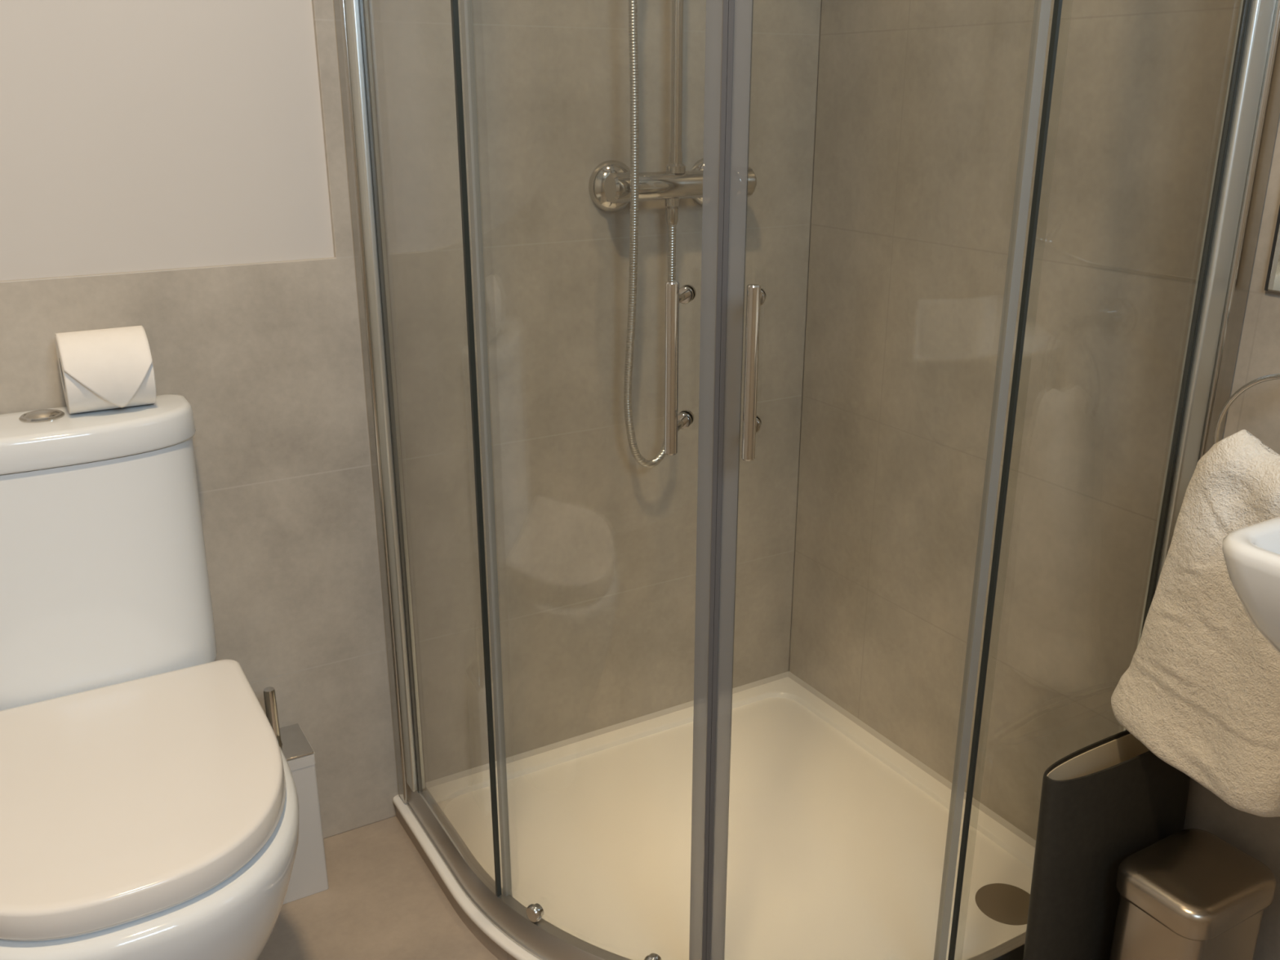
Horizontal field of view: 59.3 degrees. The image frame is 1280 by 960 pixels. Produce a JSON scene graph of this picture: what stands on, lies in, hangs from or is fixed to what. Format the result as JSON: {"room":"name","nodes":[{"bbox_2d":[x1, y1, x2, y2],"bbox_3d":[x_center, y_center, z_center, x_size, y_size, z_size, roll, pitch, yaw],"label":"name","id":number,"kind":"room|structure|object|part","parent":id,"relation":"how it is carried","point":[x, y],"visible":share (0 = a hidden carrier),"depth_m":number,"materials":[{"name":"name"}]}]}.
{"room":"bathroom","nodes":[
{"label":"bathroom","id":0,"kind":"room"},
{"bbox_2d":[257,815,498,959],"bbox_3d":[-0.092,0.942,0.775,2.400,0.060,2.450,-11,22,-28],"label":"floor","id":1,"kind":"structure","parent":0,"point":[382,900],"depth_m":1.62,"materials":[{"name":"tile"}]},
{"bbox_2d":[0,394,298,959],"bbox_3d":[-0.602,0.342,1.267,0.377,0.751,0.587,-11,22,-28],"label":"toilet","id":2,"kind":"object","parent":1,"relation":"on","point":[149,802],"visible":1,"depth_m":1.28,"materials":[{"name":"white ceramic"}]},
{"bbox_3d":[-0.713,-0.051,1.341,0.347,0.042,0.132,-11,22,-28],"label":"cistern lid","id":3,"kind":"part","parent":2,"relation":"part of","materials":[{"name":"white ceramic"}]},
{"bbox_2d":[54,325,156,413],"bbox_3d":[-0.650,-0.134,1.370,0.097,0.097,0.101,-11,22,-28],"label":"toilet roll","id":4,"kind":"object","parent":2,"relation":"on","point":[109,368],"visible":1,"depth_m":1.34,"materials":[{"name":"paper"}]},
{"bbox_3d":[-0.569,0.347,1.207,0.346,0.006,0.414,-11,22,-28],"label":"seat","id":5,"kind":"part","parent":2,"relation":"part of","materials":[{"name":"white plastic"}]},
{"bbox_3d":[-0.568,0.329,1.199,0.357,0.032,0.423,-11,22,-28],"label":"seat lid","id":6,"kind":"part","parent":2,"relation":"part of","materials":[{"name":"white plastic"}]},
{"bbox_2d":[282,726,328,904],"bbox_3d":[-0.520,0.490,1.638,0.091,0.230,0.091,-11,22,-28],"label":"toilet brush holder","id":7,"kind":"object","parent":1,"relation":"on","point":[308,877],"visible":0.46,"depth_m":1.62,"materials":[{"name":"white plastic"}]},
{"bbox_2d":[262,686,314,760],"bbox_3d":[-0.520,0.440,1.621,0.088,0.312,0.088,-11,22,-28],"label":"toilet brush","id":8,"kind":"object","parent":7,"relation":"in","point":[291,740],"visible":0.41,"depth_m":1.59,"materials":[{"name":"silver metal"}]},
{"bbox_3d":[-0.518,0.335,1.585,0.019,0.090,0.019,-11,22,-28],"label":"handle","id":9,"kind":"part","parent":8,"relation":"part of","materials":[{"name":"silver metal"}]},
{"bbox_3d":[-0.520,0.379,1.600,0.088,0.003,0.088,-11,22,-28],"label":"cap plate","id":10,"kind":"part","parent":8,"relation":"part of","materials":[{"name":"silver metal"}]},
{"bbox_2d":[392,671,1035,959],"bbox_3d":[0.147,0.573,1.683,0.800,0.045,0.800,-11,22,-28],"label":"shower tray","id":11,"kind":"object","parent":1,"relation":"on","point":[841,843],"visible":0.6,"depth_m":1.72,"materials":[{"name":"white ceramic"}]},
{"bbox_2d":[333,0,1279,959],"bbox_3d":[0.107,-0.294,1.224,1.113,1.906,0.396,5,20,14],"label":"shower enclosure","id":12,"kind":"object","parent":11,"relation":"on","point":[1251,114],"visible":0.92,"depth_m":1.29,"materials":[{"name":"metal"}]},
{"bbox_3d":[-0.138,0.569,1.480,0.024,0.024,0.015,16,24,38],"label":"roller knob","id":13,"kind":"part","parent":12,"relation":"part of","materials":[{"name":"silver metal"}]},
{"bbox_3d":[0.016,0.599,1.394,0.024,0.024,0.015,7,20,20],"label":"roller knob","id":14,"kind":"part","parent":12,"relation":"part of","materials":[{"name":"silver metal"}]},
{"bbox_3d":[0.039,-0.116,1.125,0.017,0.172,0.068,6,20,17],"label":"handle","id":15,"kind":"part","parent":12,"relation":"part of","materials":[{"name":"silver metal"}]},
{"bbox_3d":[0.109,0.586,1.535,1.107,0.040,0.350,5,20,14],"label":"rail","id":16,"kind":"part","parent":12,"relation":"part of","materials":[{"name":"silver metal"}]},
{"bbox_3d":[0.252,-0.239,1.095,0.307,1.856,0.029,-2,19,-6],"label":"door","id":17,"kind":"part","parent":12,"relation":"part of","materials":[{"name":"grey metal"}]},
{"bbox_3d":[0.112,-0.111,1.108,0.017,0.172,0.068,3,19,9],"label":"handle","id":18,"kind":"part","parent":12,"relation":"part of","materials":[{"name":"silver metal"}]},
{"bbox_2d":[1022,729,1190,959],"bbox_3d":[0.585,0.497,1.403,0.272,0.370,0.066,-11,22,-28],"label":"waste bin","id":19,"kind":"object","parent":1,"relation":"on","point":[1110,799],"visible":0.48,"depth_m":1.34,"materials":[{"name":"black plastic"}]},
{"bbox_2d":[1109,828,1276,959],"bbox_3d":[0.640,0.575,1.344,0.183,0.262,0.120,-11,22,-28],"label":"pedal bin","id":20,"kind":"object","parent":1,"relation":"on","point":[1191,894],"visible":1,"depth_m":1.29,"materials":[{"name":"metal"}]},
{"bbox_2d":[0,0,822,671],"bbox_3d":[-0.687,-0.553,1.337,2.400,2.400,0.091,-11,22,-28],"label":"wall","id":21,"kind":"structure","parent":0,"point":[135,135],"depth_m":1.38,"materials":[{"name":"paint"}]},
{"bbox_2d":[0,0,821,838],"bbox_3d":[-0.705,-0.531,1.272,2.300,2.400,0.009,-11,22,-28],"label":"wall tiles","id":22,"kind":"object","parent":21,"relation":"attached to","point":[597,560],"depth_m":1.71,"materials":[{"name":"tile"}]},
{"bbox_2d":[588,0,756,467],"bbox_3d":[0.073,-0.629,1.617,0.256,1.280,0.156,-11,22,-28],"label":"shower","id":23,"kind":"object","parent":21,"relation":"attached to","point":[612,185],"visible":0.77,"depth_m":1.67,"materials":[{"name":"silver metal"}]},
{"bbox_3d":[-0.030,-0.429,1.651,0.033,0.043,0.043,-11,22,-28],"label":"control knob","id":24,"kind":"part","parent":23,"relation":"part of","materials":[{"name":"silver metal"}]},
{"bbox_2d":[665,197,679,225],"bbox_3d":[0.049,-0.408,1.707,0.022,0.040,0.022,-11,22,-28],"label":"outlet","id":25,"kind":"object","parent":23,"relation":"attached to","point":[672,204],"depth_m":1.70,"materials":[{"name":"silver metal"}]},
{"bbox_3d":[0.157,-0.465,1.754,0.033,0.047,0.047,-11,22,-28],"label":"control knob","id":26,"kind":"part","parent":23,"relation":"part of","materials":[{"name":"silver metal"}]},
{"bbox_3d":[0.928,-0.398,0.887,0.091,2.400,2.359,-11,22,-28],"label":"wall","id":27,"kind":"structure","parent":0,"visible":0},
{"bbox_2d":[789,0,1279,959],"bbox_3d":[0.887,-0.389,0.859,0.009,2.400,2.350,-11,22,-28],"label":"wall tiles","id":28,"kind":"object","parent":27,"relation":"attached to","point":[929,112],"depth_m":1.61,"materials":[{"name":"tile"}]},
{"bbox_2d":[1213,373,1279,444],"bbox_3d":[0.703,-0.050,1.165,0.128,0.176,0.155,-11,22,-28],"label":"towel ring","id":29,"kind":"object","parent":27,"relation":"attached to","point":[1274,376],"visible":0.56,"depth_m":1.18,"materials":[{"name":"silver metal"}]},
{"bbox_2d":[1111,429,1279,817],"bbox_3d":[0.639,0.148,1.222,0.079,0.412,0.230,-11,22,-28],"label":"hand towel","id":30,"kind":"object","parent":29,"relation":"hanging from","point":[1199,689],"visible":0.93,"depth_m":1.21,"materials":[{"name":"white fabric"}]},
{"bbox_2d":[1222,516,1279,653],"bbox_3d":[0.748,0.085,0.799,0.444,0.310,0.458,-11,22,-28],"label":"basin","id":31,"kind":"object","parent":27,"relation":"attached to","point":[1251,553],"visible":1,"depth_m":0.86,"materials":[{"name":"white ceramic"}]},
{"bbox_2d":[1264,205,1279,292],"bbox_3d":[0.900,-0.496,0.782,0.006,0.846,0.812,-11,22,-28],"label":"wall mirror","id":32,"kind":"object","parent":27,"relation":"attached to","point":[1273,279],"visible":1,"depth_m":1.23,"materials":[{"name":"silver metal"}]},
{"bbox_2d":[1267,222,1279,292],"bbox_3d":[0.901,-0.496,0.780,0.005,0.846,0.808,-11,22,-28],"label":"mirror glass","id":33,"kind":"object","parent":32,"relation":"attached to","point":[1273,270],"depth_m":1.23,"materials":[{"name":"silver mirror"}]}
]}

